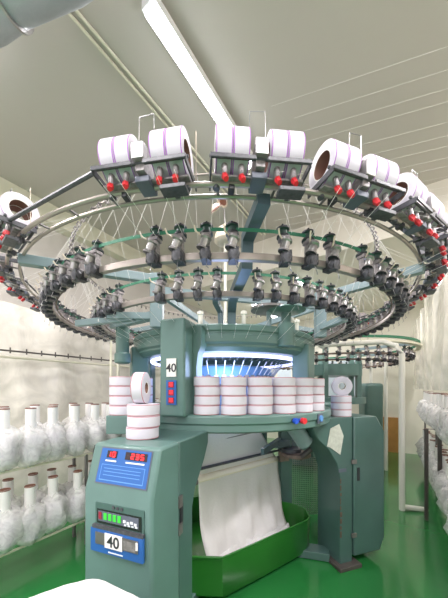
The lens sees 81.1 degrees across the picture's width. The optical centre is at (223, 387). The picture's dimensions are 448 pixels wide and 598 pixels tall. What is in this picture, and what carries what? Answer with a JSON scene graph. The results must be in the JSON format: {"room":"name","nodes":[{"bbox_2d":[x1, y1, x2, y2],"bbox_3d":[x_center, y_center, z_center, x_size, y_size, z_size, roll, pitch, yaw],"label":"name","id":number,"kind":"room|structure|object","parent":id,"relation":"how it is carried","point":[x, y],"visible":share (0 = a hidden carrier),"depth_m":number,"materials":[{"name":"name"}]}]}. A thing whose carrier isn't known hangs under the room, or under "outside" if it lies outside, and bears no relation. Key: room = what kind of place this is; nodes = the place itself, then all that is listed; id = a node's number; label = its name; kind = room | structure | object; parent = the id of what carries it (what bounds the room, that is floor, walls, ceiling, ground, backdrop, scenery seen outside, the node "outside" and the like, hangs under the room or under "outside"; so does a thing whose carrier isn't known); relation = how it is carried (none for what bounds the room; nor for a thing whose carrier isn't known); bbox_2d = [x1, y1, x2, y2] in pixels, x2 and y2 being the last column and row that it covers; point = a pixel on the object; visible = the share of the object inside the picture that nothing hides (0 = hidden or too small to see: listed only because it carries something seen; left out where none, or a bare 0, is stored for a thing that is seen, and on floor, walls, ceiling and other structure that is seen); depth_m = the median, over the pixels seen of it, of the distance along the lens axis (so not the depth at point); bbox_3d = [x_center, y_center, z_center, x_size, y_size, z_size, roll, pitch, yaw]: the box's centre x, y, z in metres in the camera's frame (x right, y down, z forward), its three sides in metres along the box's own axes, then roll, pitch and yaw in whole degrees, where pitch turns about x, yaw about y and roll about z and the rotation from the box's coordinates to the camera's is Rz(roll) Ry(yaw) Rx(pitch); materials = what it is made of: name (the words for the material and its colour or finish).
{"room":"textile factory","nodes":[
{"label":"textile factory","id":0,"kind":"room"},
{"bbox_2d":[0,0,92,47],"bbox_3d":[-1.135,-1.800,1.250,2.228,0.215,0.215,0,0,16],"label":"ventilation duct","id":1,"kind":"object","parent":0,"point":[18,18],"visible":1,"depth_m":1.20,"materials":[{"name":"metal"}]},
{"bbox_2d":[0,211,227,332],"bbox_3d":[-1.882,-0.400,3.614,0.100,3.500,9.200,0,0,33],"label":"wall","id":2,"kind":"structure","parent":0,"point":[49,246],"depth_m":3.46,"materials":[{"name":"paint"}]},
{"bbox_2d":[0,347,159,369],"bbox_3d":[-1.074,-0.317,3.684,0.056,0.096,5.000,0,0,33],"label":"rail","id":3,"kind":"object","parent":2,"relation":"attached to","point":[9,350],"visible":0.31,"depth_m":2.68,"materials":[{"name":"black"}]},
{"bbox_2d":[0,301,159,509],"bbox_3d":[-1.301,0.195,3.534,0.104,2.010,5.500,0,0,33],"label":"plastic sheet","id":4,"kind":"object","parent":3,"relation":"hanging from","point":[23,383],"visible":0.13,"depth_m":2.70,"materials":[{"name":"white plastic"}]},
{"bbox_2d":[0,177,173,282],"bbox_3d":[-2.628,-2.040,2.250,0.140,0.220,6.100,0,0,33],"label":"trim","id":5,"kind":"structure","parent":2,"relation":"attached to","point":[116,251],"depth_m":3.43,"materials":[{"name":"beige"}]},
{"bbox_2d":[0,0,447,269],"bbox_3d":[0.575,-2.200,2.072,5.900,0.100,9.300,0,0,33],"label":"ceiling","id":6,"kind":"structure","parent":0,"point":[60,95],"depth_m":1.89,"materials":[{"name":"paint"}]},
{"bbox_2d":[68,13,261,235],"bbox_3d":[-0.513,-2.135,2.062,0.017,0.017,3.800,0,0,33],"label":"conduit","id":7,"kind":"object","parent":6,"relation":"attached to","point":[71,16],"visible":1,"depth_m":1.81,"materials":[{"name":"beige"}]},
{"bbox_2d":[75,10,265,235],"bbox_3d":[-0.458,-2.135,2.062,0.017,0.017,3.800,0,0,33],"label":"conduit","id":8,"kind":"object","parent":6,"relation":"attached to","point":[78,13],"visible":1,"depth_m":1.80,"materials":[{"name":"beige metal"}]},
{"bbox_2d":[142,0,252,168],"bbox_3d":[-0.072,-2.074,1.923,0.090,0.073,1.240,0,0,33],"label":"lamp","id":9,"kind":"object","parent":6,"relation":"attached to","point":[155,11],"visible":0.73,"depth_m":1.63,"materials":[{"name":"white plastic"}]},
{"bbox_2d":[0,438,447,597],"bbox_3d":[0.575,1.400,2.072,5.900,0.100,9.300,0,0,33],"label":"floor","id":10,"kind":"structure","parent":0,"point":[411,560],"depth_m":2.00,"materials":[{"name":"green paint"}]},
{"bbox_2d":[0,448,93,557],"bbox_3d":[-1.005,0.958,2.744,0.228,0.784,3.300,0,0,33],"label":"rack","id":11,"kind":"object","parent":10,"relation":"on","point":[73,525],"visible":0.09,"depth_m":2.13,"materials":[{"name":"beige metal"}]},
{"bbox_2d":[2,478,21,527],"bbox_3d":[-1.637,0.909,1.987,0.206,0.438,0.243,0,0,-24],"label":"package","id":12,"kind":"object","parent":11,"relation":"on","point":[8,482],"visible":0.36,"depth_m":1.98,"materials":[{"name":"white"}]},
{"bbox_2d":[0,488,24,554],"bbox_3d":[-1.487,0.909,1.785,0.223,0.437,0.244,0,0,-5],"label":"package","id":13,"kind":"object","parent":11,"relation":"on","point":[8,524],"visible":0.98,"depth_m":1.76,"materials":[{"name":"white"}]},
{"bbox_2d":[0,408,24,470],"bbox_3d":[-1.491,0.357,1.774,0.223,0.437,0.244,0,0,39],"label":"package","id":14,"kind":"object","parent":11,"relation":"on","point":[8,442],"visible":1,"depth_m":1.75,"materials":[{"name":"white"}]},
{"bbox_2d":[13,484,46,545],"bbox_3d":[-1.413,0.933,1.917,0.214,0.443,0.259,0,0,44],"label":"package","id":15,"kind":"object","parent":11,"relation":"on","point":[31,531],"visible":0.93,"depth_m":1.88,"materials":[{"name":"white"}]},
{"bbox_2d":[18,404,47,451],"bbox_3d":[-1.525,0.352,2.101,0.223,0.437,0.244,0,0,-35],"label":"package","id":16,"kind":"object","parent":11,"relation":"on","point":[37,406],"visible":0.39,"depth_m":2.09,"materials":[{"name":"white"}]},
{"bbox_2d":[19,472,47,519],"bbox_3d":[-1.543,0.907,2.105,0.246,0.437,0.224,0,0,-9],"label":"package","id":17,"kind":"object","parent":11,"relation":"on","point":[32,477],"visible":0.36,"depth_m":2.09,"materials":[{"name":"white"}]},
{"bbox_2d":[16,407,51,468],"bbox_3d":[-1.408,0.365,1.914,0.220,0.443,0.234,0,0,35],"label":"package","id":18,"kind":"object","parent":11,"relation":"on","point":[31,450],"visible":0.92,"depth_m":1.88,"materials":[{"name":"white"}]},
{"bbox_2d":[38,468,65,499],"bbox_3d":[-1.466,0.911,2.237,0.214,0.443,0.259,0,0,18],"label":"package","id":19,"kind":"object","parent":11,"relation":"on","point":[51,471],"visible":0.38,"depth_m":2.20,"materials":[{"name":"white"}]},
{"bbox_2d":[38,406,66,461],"bbox_3d":[-1.348,0.362,2.061,0.206,0.438,0.243,0,0,-35],"label":"package","id":20,"kind":"object","parent":11,"relation":"on","point":[55,437],"visible":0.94,"depth_m":2.03,"materials":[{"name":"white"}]},
{"bbox_2d":[39,475,68,533],"bbox_3d":[-1.338,0.911,2.052,0.206,0.438,0.243,0,0,-30],"label":"package","id":21,"kind":"object","parent":11,"relation":"on","point":[53,509],"visible":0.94,"depth_m":2.02,"materials":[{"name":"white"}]},
{"bbox_2d":[58,465,83,513],"bbox_3d":[-1.367,0.918,2.366,0.207,0.438,0.245,0,0,19],"label":"package","id":22,"kind":"object","parent":11,"relation":"on","point":[71,468],"visible":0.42,"depth_m":2.33,"materials":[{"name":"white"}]},
{"bbox_2d":[60,403,85,448],"bbox_3d":[-1.373,0.354,2.376,0.243,0.438,0.206,0,0,3],"label":"package","id":23,"kind":"object","parent":11,"relation":"on","point":[70,404],"visible":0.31,"depth_m":2.34,"materials":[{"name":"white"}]},
{"bbox_2d":[64,469,84,522],"bbox_3d":[-1.227,0.914,2.198,0.244,0.437,0.223,0,0,-29],"label":"package","id":24,"kind":"object","parent":11,"relation":"on","point":[76,506],"visible":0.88,"depth_m":2.16,"materials":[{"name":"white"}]},
{"bbox_2d":[62,404,88,456],"bbox_3d":[-1.245,0.358,2.208,0.223,0.437,0.244,0,0,-32],"label":"package","id":25,"kind":"object","parent":11,"relation":"on","point":[74,437],"visible":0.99,"depth_m":2.17,"materials":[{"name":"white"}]},
{"bbox_2d":[81,403,99,448],"bbox_3d":[-1.292,0.359,2.500,0.223,0.437,0.244,0,0,19],"label":"package","id":26,"kind":"object","parent":11,"relation":"on","point":[87,405],"visible":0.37,"depth_m":2.46,"materials":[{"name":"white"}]},
{"bbox_2d":[83,404,106,451],"bbox_3d":[-1.151,0.364,2.347,0.234,0.443,0.220,0,0,7],"label":"package","id":27,"kind":"object","parent":11,"relation":"on","point":[95,435],"visible":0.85,"depth_m":2.31,"materials":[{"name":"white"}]},
{"bbox_2d":[99,402,108,425],"bbox_3d":[-1.198,0.368,2.644,0.214,0.443,0.259,0,0,-15],"label":"package","id":28,"kind":"object","parent":11,"relation":"on","point":[103,404],"visible":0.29,"depth_m":2.61,"materials":[{"name":"white plastic"}]},
{"bbox_2d":[101,403,117,440],"bbox_3d":[-1.075,0.366,2.483,0.243,0.438,0.206,0,0,0],"label":"package","id":29,"kind":"object","parent":11,"relation":"on","point":[109,436],"visible":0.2,"depth_m":2.43,"materials":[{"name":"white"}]},
{"bbox_2d":[30,579,138,597],"bbox_3d":[-0.405,0.956,0.710,0.674,0.784,0.421,0,0,0],"label":"heap","id":30,"kind":"object","parent":10,"relation":"on","point":[89,588],"visible":1,"depth_m":0.74,"materials":[{"name":"white fabric"}]},
{"bbox_2d":[0,111,447,597],"bbox_3d":[-0.015,-0.051,2.371,3.160,2.803,3.134,0,0,25],"label":"machine","id":31,"kind":"object","parent":10,"relation":"on","point":[139,494],"visible":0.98,"depth_m":1.31,"materials":[{"name":"green"}]},
{"bbox_2d":[1,205,30,235],"bbox_3d":[-0.942,-0.770,1.188,0.053,0.141,0.141,0,0,40],"label":"yarn bobbin","id":32,"kind":"object","parent":31,"relation":"on","point":[14,208],"visible":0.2,"depth_m":1.19,"materials":[{"name":"brown cardboard"}]},
{"bbox_2d":[0,192,39,231],"bbox_3d":[-0.899,-0.770,1.151,0.053,0.141,0.141,0,0,40],"label":"yarn bobbin","id":33,"kind":"object","parent":31,"relation":"on","point":[7,199],"visible":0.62,"depth_m":1.13,"materials":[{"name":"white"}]},
{"bbox_2d":[97,137,122,183],"bbox_3d":[-0.371,-0.770,0.907,0.053,0.141,0.141,0,0,9],"label":"yarn bobbin","id":34,"kind":"object","parent":31,"relation":"on","point":[105,146],"visible":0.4,"depth_m":0.84,"materials":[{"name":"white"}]},
{"bbox_2d":[109,405,126,415],"bbox_3d":[-0.575,0.123,1.500,0.150,0.053,0.150,0,0,0],"label":"yarn bobbin","id":35,"kind":"object","parent":31,"relation":"on","point":[113,410],"visible":0.51,"depth_m":1.43,"materials":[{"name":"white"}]},
{"bbox_2d":[109,396,133,405],"bbox_3d":[-0.575,0.070,1.500,0.150,0.053,0.150,0,0,33],"label":"yarn bobbin","id":36,"kind":"object","parent":35,"relation":"on","point":[113,400],"visible":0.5,"depth_m":1.43,"materials":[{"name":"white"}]},
{"bbox_2d":[109,386,130,395],"bbox_3d":[-0.575,0.017,1.500,0.150,0.053,0.150,0,0,-25],"label":"yarn bobbin","id":37,"kind":"object","parent":36,"relation":"on","point":[113,390],"visible":0.77,"depth_m":1.43,"materials":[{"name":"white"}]},
{"bbox_2d":[109,376,131,385],"bbox_3d":[-0.575,-0.037,1.500,0.150,0.053,0.150,0,0,8],"label":"yarn bobbin","id":38,"kind":"object","parent":37,"relation":"on","point":[113,380],"visible":0.66,"depth_m":1.43,"materials":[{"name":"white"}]},
{"bbox_2d":[113,134,137,181],"bbox_3d":[-0.317,-0.770,0.899,0.053,0.141,0.141,0,0,9],"label":"yarn bobbin","id":39,"kind":"object","parent":31,"relation":"on","point":[121,144],"visible":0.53,"depth_m":0.84,"materials":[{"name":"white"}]},
{"bbox_2d":[126,426,158,439],"bbox_3d":[-0.388,0.208,1.250,0.150,0.053,0.150,0,0,0],"label":"yarn bobbin","id":40,"kind":"object","parent":31,"relation":"on","point":[131,433],"visible":0.7,"depth_m":1.19,"materials":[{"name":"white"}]},
{"bbox_2d":[127,414,159,427],"bbox_3d":[-0.382,0.155,1.250,0.150,0.053,0.150,0,0,33],"label":"yarn bobbin","id":41,"kind":"object","parent":40,"relation":"on","point":[132,421],"visible":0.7,"depth_m":1.19,"materials":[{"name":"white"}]},
{"bbox_2d":[127,403,159,415],"bbox_3d":[-0.384,0.102,1.250,0.150,0.053,0.150,0,0,-25],"label":"yarn bobbin","id":42,"kind":"object","parent":41,"relation":"on","point":[148,409],"visible":0.93,"depth_m":1.19,"materials":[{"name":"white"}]},
{"bbox_2d":[130,372,150,403],"bbox_3d":[-0.395,-0.001,1.250,0.053,0.150,0.150,0,0,0],"label":"yarn bobbin","id":43,"kind":"object","parent":42,"relation":"on","point":[140,385],"visible":1,"depth_m":1.20,"materials":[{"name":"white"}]},
{"bbox_2d":[148,128,171,176],"bbox_3d":[-0.200,-0.770,0.880,0.053,0.141,0.141,0,0,9],"label":"yarn bobbin","id":44,"kind":"object","parent":31,"relation":"on","point":[156,138],"visible":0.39,"depth_m":0.82,"materials":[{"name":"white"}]},
{"bbox_2d":[165,126,192,181],"bbox_3d":[-0.146,-0.770,0.871,0.053,0.141,0.141,0,0,9],"label":"yarn bobbin","id":45,"kind":"object","parent":31,"relation":"on","point":[176,138],"visible":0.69,"depth_m":0.81,"materials":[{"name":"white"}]},
{"bbox_2d":[194,405,219,414],"bbox_3d":[-0.099,0.123,1.511,0.150,0.053,0.150,0,0,24],"label":"yarn bobbin","id":46,"kind":"object","parent":31,"relation":"on","point":[198,409],"visible":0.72,"depth_m":1.45,"materials":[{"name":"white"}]},
{"bbox_2d":[194,396,219,405],"bbox_3d":[-0.096,0.070,1.511,0.150,0.053,0.150,0,0,41],"label":"yarn bobbin","id":47,"kind":"object","parent":46,"relation":"on","point":[198,400],"visible":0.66,"depth_m":1.44,"materials":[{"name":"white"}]},
{"bbox_2d":[195,386,219,395],"bbox_3d":[-0.094,0.017,1.511,0.150,0.053,0.150,0,0,27],"label":"yarn bobbin","id":48,"kind":"object","parent":47,"relation":"on","point":[199,390],"visible":0.98,"depth_m":1.45,"materials":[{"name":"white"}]},
{"bbox_2d":[194,376,219,385],"bbox_3d":[-0.099,-0.037,1.511,0.150,0.053,0.150,0,0,33],"label":"yarn bobbin","id":49,"kind":"object","parent":48,"relation":"on","point":[202,380],"visible":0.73,"depth_m":1.45,"materials":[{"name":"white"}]},
{"bbox_2d":[211,203,221,213],"bbox_3d":[-0.055,-1.356,1.984,0.084,0.074,0.092,0,0,0],"label":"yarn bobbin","id":50,"kind":"object","parent":31,"relation":"on","point":[216,206],"depth_m":1.95,"materials":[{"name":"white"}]},
{"bbox_2d":[217,199,227,207],"bbox_3d":[-0.015,-1.417,1.978,0.084,0.071,0.096,0,0,0],"label":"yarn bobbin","id":51,"kind":"object","parent":31,"relation":"on","point":[223,202],"depth_m":2.00,"materials":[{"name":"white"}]},
{"bbox_2d":[214,124,232,173],"bbox_3d":[-0.004,-0.770,0.866,0.053,0.141,0.141,0,0,-5],"label":"yarn bobbin","id":52,"kind":"object","parent":31,"relation":"on","point":[223,142],"visible":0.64,"depth_m":0.80,"materials":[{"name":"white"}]},
{"bbox_2d":[221,405,246,414],"bbox_3d":[0.055,0.123,1.507,0.150,0.053,0.150,0,0,12],"label":"yarn bobbin","id":53,"kind":"object","parent":31,"relation":"on","point":[225,409],"visible":0.74,"depth_m":1.44,"materials":[{"name":"white fabric"}]},
{"bbox_2d":[221,396,246,405],"bbox_3d":[0.059,0.070,1.507,0.150,0.053,0.150,0,0,-16],"label":"yarn bobbin","id":54,"kind":"object","parent":53,"relation":"on","point":[225,400],"visible":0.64,"depth_m":1.44,"materials":[{"name":"white fabric"}]},
{"bbox_2d":[220,386,245,395],"bbox_3d":[0.053,0.017,1.507,0.150,0.053,0.150,0,0,32],"label":"yarn bobbin","id":55,"kind":"object","parent":54,"relation":"on","point":[224,390],"visible":1,"depth_m":1.44,"materials":[{"name":"white fabric"}]},
{"bbox_2d":[221,376,246,385],"bbox_3d":[0.056,-0.037,1.507,0.150,0.053,0.150,0,0,-27],"label":"yarn bobbin","id":56,"kind":"object","parent":55,"relation":"on","point":[229,380],"visible":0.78,"depth_m":1.44,"materials":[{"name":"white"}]},
{"bbox_2d":[231,126,250,175],"bbox_3d":[0.051,-0.770,0.871,0.053,0.141,0.141,0,0,-5],"label":"yarn bobbin","id":57,"kind":"object","parent":31,"relation":"on","point":[241,134],"visible":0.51,"depth_m":0.81,"materials":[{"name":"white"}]},
{"bbox_2d":[198,433,288,555],"bbox_3d":[0.166,0.751,1.997,1.004,0.992,0.278,0,0,-40],"label":"fabric","id":58,"kind":"object","parent":31,"relation":"hanging from","point":[240,502],"visible":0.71,"depth_m":2.04,"materials":[{"name":"beige fabric"}]},
{"bbox_2d":[247,404,272,414],"bbox_3d":[0.208,0.123,1.533,0.150,0.053,0.150,0,0,-20],"label":"yarn bobbin","id":59,"kind":"object","parent":31,"relation":"on","point":[251,409],"visible":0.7,"depth_m":1.47,"materials":[{"name":"white fabric"}]},
{"bbox_2d":[247,395,272,404],"bbox_3d":[0.211,0.070,1.534,0.150,0.053,0.150,0,0,-7],"label":"yarn bobbin","id":60,"kind":"object","parent":59,"relation":"on","point":[251,400],"visible":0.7,"depth_m":1.47,"materials":[{"name":"white fabric"}]},
{"bbox_2d":[247,386,272,395],"bbox_3d":[0.210,0.017,1.533,0.150,0.053,0.150,0,0,29],"label":"yarn bobbin","id":61,"kind":"object","parent":60,"relation":"on","point":[251,390],"visible":1,"depth_m":1.47,"materials":[{"name":"white fabric"}]},
{"bbox_2d":[247,377,271,385],"bbox_3d":[0.207,-0.037,1.532,0.150,0.053,0.150,0,0,-24],"label":"yarn bobbin","id":62,"kind":"object","parent":61,"relation":"on","point":[251,381],"visible":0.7,"depth_m":1.47,"materials":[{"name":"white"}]},
{"bbox_2d":[264,129,288,177],"bbox_3d":[0.169,-0.770,0.881,0.053,0.141,0.141,0,0,-5],"label":"yarn bobbin","id":63,"kind":"object","parent":31,"relation":"on","point":[278,140],"visible":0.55,"depth_m":0.82,"materials":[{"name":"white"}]},
{"bbox_2d":[273,404,295,413],"bbox_3d":[0.359,0.123,1.591,0.150,0.053,0.150,0,0,4],"label":"yarn bobbin","id":64,"kind":"object","parent":31,"relation":"on","point":[278,409],"visible":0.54,"depth_m":1.52,"materials":[{"name":"white fabric"}]},
{"bbox_2d":[273,395,294,404],"bbox_3d":[0.356,0.070,1.589,0.150,0.053,0.150,0,0,21],"label":"yarn bobbin","id":65,"kind":"object","parent":64,"relation":"on","point":[277,399],"visible":0.89,"depth_m":1.52,"materials":[{"name":"white fabric"}]},
{"bbox_2d":[273,386,295,394],"bbox_3d":[0.360,0.017,1.591,0.150,0.053,0.150,0,0,26],"label":"yarn bobbin","id":66,"kind":"object","parent":65,"relation":"on","point":[277,390],"visible":0.84,"depth_m":1.52,"materials":[{"name":"white fabric"}]},
{"bbox_2d":[272,377,295,385],"bbox_3d":[0.356,-0.037,1.589,0.150,0.053,0.150,0,0,-1],"label":"yarn bobbin","id":67,"kind":"object","parent":66,"relation":"on","point":[276,381],"visible":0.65,"depth_m":1.52,"materials":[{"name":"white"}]},
{"bbox_2d":[283,130,305,178],"bbox_3d":[0.223,-0.770,0.886,0.053,0.141,0.141,0,0,-5],"label":"yarn bobbin","id":68,"kind":"object","parent":31,"relation":"on","point":[297,140],"visible":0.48,"depth_m":0.82,"materials":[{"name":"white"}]},
{"bbox_2d":[296,403,312,412],"bbox_3d":[0.487,0.123,1.672,0.150,0.053,0.150,0,0,2],"label":"yarn bobbin","id":69,"kind":"object","parent":31,"relation":"on","point":[301,408],"visible":0.52,"depth_m":1.60,"materials":[{"name":"white fabric"}]},
{"bbox_2d":[295,395,312,403],"bbox_3d":[0.488,0.070,1.673,0.150,0.053,0.150,0,0,-45],"label":"yarn bobbin","id":70,"kind":"object","parent":69,"relation":"on","point":[299,399],"visible":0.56,"depth_m":1.60,"materials":[{"name":"white fabric"}]},
{"bbox_2d":[296,386,312,394],"bbox_3d":[0.489,0.017,1.673,0.150,0.053,0.150,0,0,-43],"label":"yarn bobbin","id":71,"kind":"object","parent":70,"relation":"on","point":[300,390],"visible":0.75,"depth_m":1.60,"materials":[{"name":"white fabric"}]},
{"bbox_2d":[296,378,312,385],"bbox_3d":[0.491,-0.037,1.675,0.150,0.053,0.150,0,0,1],"label":"yarn bobbin","id":72,"kind":"object","parent":71,"relation":"on","point":[299,381],"visible":0.56,"depth_m":1.60,"materials":[{"name":"white fabric"}]},
{"bbox_2d":[309,138,348,188],"bbox_3d":[0.362,-0.770,0.915,0.053,0.141,0.141,0,0,-19],"label":"yarn bobbin","id":73,"kind":"object","parent":31,"relation":"on","point":[332,151],"visible":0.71,"depth_m":0.89,"materials":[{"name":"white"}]},
{"bbox_2d":[331,409,351,416],"bbox_3d":[0.925,0.194,2.070,0.150,0.053,0.150,0,0,0],"label":"yarn bobbin","id":74,"kind":"object","parent":31,"relation":"on","point":[339,413],"visible":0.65,"depth_m":2.01,"materials":[{"name":"white fabric"}]},
{"bbox_2d":[331,402,351,409],"bbox_3d":[0.925,0.140,2.070,0.150,0.053,0.150,0,0,33],"label":"yarn bobbin","id":75,"kind":"object","parent":74,"relation":"on","point":[338,406],"visible":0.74,"depth_m":2.01,"materials":[{"name":"white fabric"}]},
{"bbox_2d":[331,395,351,402],"bbox_3d":[0.925,0.086,2.070,0.150,0.053,0.150,0,0,-25],"label":"yarn bobbin","id":76,"kind":"object","parent":75,"relation":"on","point":[334,398],"visible":0.95,"depth_m":2.01,"materials":[{"name":"white fabric"}]},
{"bbox_2d":[331,377,352,395],"bbox_3d":[0.930,-0.015,2.070,0.150,0.152,0.060,0,0,18],"label":"yarn bobbin","id":77,"kind":"object","parent":76,"relation":"on","point":[347,389],"visible":1,"depth_m":2.05,"materials":[{"name":"white fabric"}]},
{"bbox_2d":[339,144,361,189],"bbox_3d":[0.414,-0.770,0.933,0.053,0.141,0.141,0,0,-19],"label":"yarn bobbin","id":78,"kind":"object","parent":31,"relation":"on","point":[355,156],"visible":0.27,"depth_m":0.87,"materials":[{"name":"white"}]},
{"bbox_2d":[362,154,387,197],"bbox_3d":[0.526,-0.770,0.972,0.053,0.141,0.141,0,0,-19],"label":"yarn bobbin","id":79,"kind":"object","parent":31,"relation":"on","point":[381,163],"visible":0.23,"depth_m":0.91,"materials":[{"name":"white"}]},
{"bbox_2d":[378,159,398,200],"bbox_3d":[0.578,-0.770,0.990,0.053,0.141,0.141,0,0,-19],"label":"yarn bobbin","id":80,"kind":"object","parent":31,"relation":"on","point":[392,177],"visible":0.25,"depth_m":0.93,"materials":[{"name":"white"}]},
{"bbox_2d":[389,173,422,213],"bbox_3d":[0.705,-0.770,1.053,0.053,0.141,0.141,0,0,-33],"label":"yarn bobbin","id":81,"kind":"object","parent":31,"relation":"on","point":[409,180],"visible":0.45,"depth_m":1.01,"materials":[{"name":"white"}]},
{"bbox_2d":[392,182,427,214],"bbox_3d":[0.750,-0.770,1.083,0.053,0.141,0.141,0,0,-33],"label":"yarn bobbin","id":82,"kind":"object","parent":31,"relation":"on","point":[424,196],"visible":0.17,"depth_m":1.03,"materials":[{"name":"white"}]},
{"bbox_2d":[412,201,444,235],"bbox_3d":[0.895,-0.770,1.179,0.053,0.141,0.141,0,0,-33],"label":"yarn bobbin","id":83,"kind":"object","parent":31,"relation":"on","point":[441,209],"visible":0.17,"depth_m":1.13,"materials":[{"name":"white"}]},
{"bbox_2d":[425,192,439,222],"bbox_3d":[0.850,-0.770,1.149,0.053,0.141,0.141,0,0,-33],"label":"yarn bobbin","id":84,"kind":"object","parent":31,"relation":"on","point":[429,193],"visible":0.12,"depth_m":1.10,"materials":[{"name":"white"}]},
{"bbox_2d":[192,496,309,596],"bbox_3d":[0.124,1.188,2.125,1.184,0.275,1.002,0,0,0],"label":"tub","id":85,"kind":"object","parent":10,"relation":"on","point":[212,576],"visible":0.46,"depth_m":1.80,"materials":[{"name":"green plastic"}]},
{"bbox_2d":[273,335,421,465],"bbox_3d":[1.853,0.338,4.582,2.579,2.025,2.579,0,0,28],"label":"machine","id":86,"kind":"object","parent":10,"relation":"on","point":[322,368],"visible":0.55,"depth_m":4.08,"materials":[{"name":"green metal"}]},
{"bbox_2d":[318,339,423,511],"bbox_3d":[1.696,0.388,3.070,1.141,1.936,0.127,0,0,26],"label":"stand","id":87,"kind":"object","parent":10,"relation":"on","point":[402,506],"visible":0.85,"depth_m":2.88,"materials":[{"name":"white metal"}]},
{"bbox_2d":[359,383,382,427],"bbox_3d":[2.800,0.630,5.000,0.340,1.440,0.300,0,0,0],"label":"cabinet","id":88,"kind":"object","parent":10,"relation":"on","point":[373,392],"visible":0.38,"depth_m":4.85,"materials":[{"name":"green metal"}]},
{"bbox_2d":[384,351,387,470],"bbox_3d":[2.659,0.375,4.300,0.053,1.950,0.056,0,0,0],"label":"pipe","id":89,"kind":"object","parent":10,"relation":"on","point":[385,363],"visible":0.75,"depth_m":4.28,"materials":[{"name":"white metal"}]},
{"bbox_2d":[424,429,441,520],"bbox_3d":[2.130,0.883,2.670,0.159,0.935,0.038,0,0,9],"label":"post","id":90,"kind":"object","parent":10,"relation":"on","point":[426,431],"visible":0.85,"depth_m":2.66,"materials":[{"name":"grey metal"}]},
{"bbox_2d":[424,418,447,495],"bbox_3d":[2.418,0.920,2.721,0.228,0.859,4.400,0,0,33],"label":"rack","id":91,"kind":"object","parent":10,"relation":"on","point":[424,418],"visible":0.02,"depth_m":3.28,"materials":[{"name":"beige"}]},
{"bbox_2d":[423,440,434,471],"bbox_3d":[2.687,0.888,3.344,0.243,0.438,0.206,0,0,24],"label":"package","id":92,"kind":"object","parent":91,"relation":"on","point":[432,454],"visible":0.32,"depth_m":3.32,"materials":[{"name":"white"}]},
{"bbox_2d":[423,393,435,424],"bbox_3d":[2.600,0.288,3.199,0.214,0.443,0.259,0,0,-41],"label":"package","id":93,"kind":"object","parent":91,"relation":"on","point":[434,394],"visible":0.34,"depth_m":3.21,"materials":[{"name":"white plastic"}]},
{"bbox_2d":[429,446,436,481],"bbox_3d":[2.512,0.900,3.056,0.224,0.437,0.246,0,0,6],"label":"package","id":94,"kind":"object","parent":91,"relation":"on","point":[435,461],"visible":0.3,"depth_m":3.05,"materials":[{"name":"white"}]},
{"bbox_2d":[430,394,447,436],"bbox_3d":[2.223,0.279,2.639,0.246,0.437,0.224,0,0,27],"label":"package","id":95,"kind":"object","parent":91,"relation":"on","point":[442,395],"visible":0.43,"depth_m":2.64,"materials":[{"name":"white plastic"}]},
{"bbox_2d":[433,454,447,495],"bbox_3d":[2.228,0.891,2.634,0.223,0.437,0.244,0,0,-30],"label":"package","id":96,"kind":"object","parent":91,"relation":"on","point":[444,456],"visible":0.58,"depth_m":2.63,"materials":[{"name":"white"}]},
{"bbox_2d":[435,395,447,440],"bbox_3d":[2.143,0.290,2.501,0.206,0.438,0.243,0,0,24],"label":"package","id":97,"kind":"object","parent":91,"relation":"on","point":[445,396],"visible":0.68,"depth_m":2.51,"materials":[{"name":"white plastic"}]},
{"bbox_2d":[435,459,447,502],"bbox_3d":[2.152,0.906,2.496,0.207,0.438,0.245,0,0,13],"label":"package","id":98,"kind":"object","parent":91,"relation":"on","point":[446,460],"visible":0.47,"depth_m":2.51,"materials":[{"name":"white"}]},
{"bbox_2d":[436,462,447,507],"bbox_3d":[2.044,0.894,2.361,0.222,0.443,0.231,0,0,-41],"label":"package","id":99,"kind":"object","parent":91,"relation":"on","point":[445,484],"visible":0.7,"depth_m":2.37,"materials":[{"name":"white"}]},
{"bbox_2d":[267,303,447,454],"bbox_3d":[3.087,-0.400,5.926,5.700,3.500,0.100,0,0,33],"label":"wall","id":100,"kind":"structure","parent":0,"point":[414,424],"depth_m":5.46,"materials":[{"name":"beige paint"}]},
{"bbox_2d":[169,178,447,324],"bbox_3d":[2.213,-1.925,4.585,5.700,0.450,3.100,0,0,33],"label":"wall","id":101,"kind":"structure","parent":100,"relation":"attached to","point":[270,245],"depth_m":3.75,"materials":[{"name":"beige paint"}]},
{"bbox_2d":[383,417,397,452],"bbox_3d":[3.281,0.985,5.710,0.860,0.730,0.050,0,0,33],"label":"wooden panel","id":102,"kind":"object","parent":100,"relation":"attached to","point":[392,421],"depth_m":5.51,"materials":[{"name":"brown wood"}]},
{"bbox_2d":[413,256,447,390],"bbox_3d":[2.624,-0.580,3.422,0.065,1.200,4.400,0,0,33],"label":"plastic sheet","id":103,"kind":"object","parent":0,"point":[431,327],"visible":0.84,"depth_m":2.48,"materials":[{"name":"white plastic"}]},
{"bbox_3d":[2.977,-0.400,0.447,5.108,3.500,7.762,0,0,0],"label":"wall","id":104,"kind":"structure","parent":0,"visible":0},
{"bbox_2d":[273,46,447,229],"bbox_3d":[1.719,-1.610,1.672,3.133,0.021,1.250,0,0,19],"label":"overhead yarns","id":105,"kind":"object","parent":104,"relation":"attached to","point":[447,46],"visible":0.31,"depth_m":1.56,"materials":[{"name":"white"}]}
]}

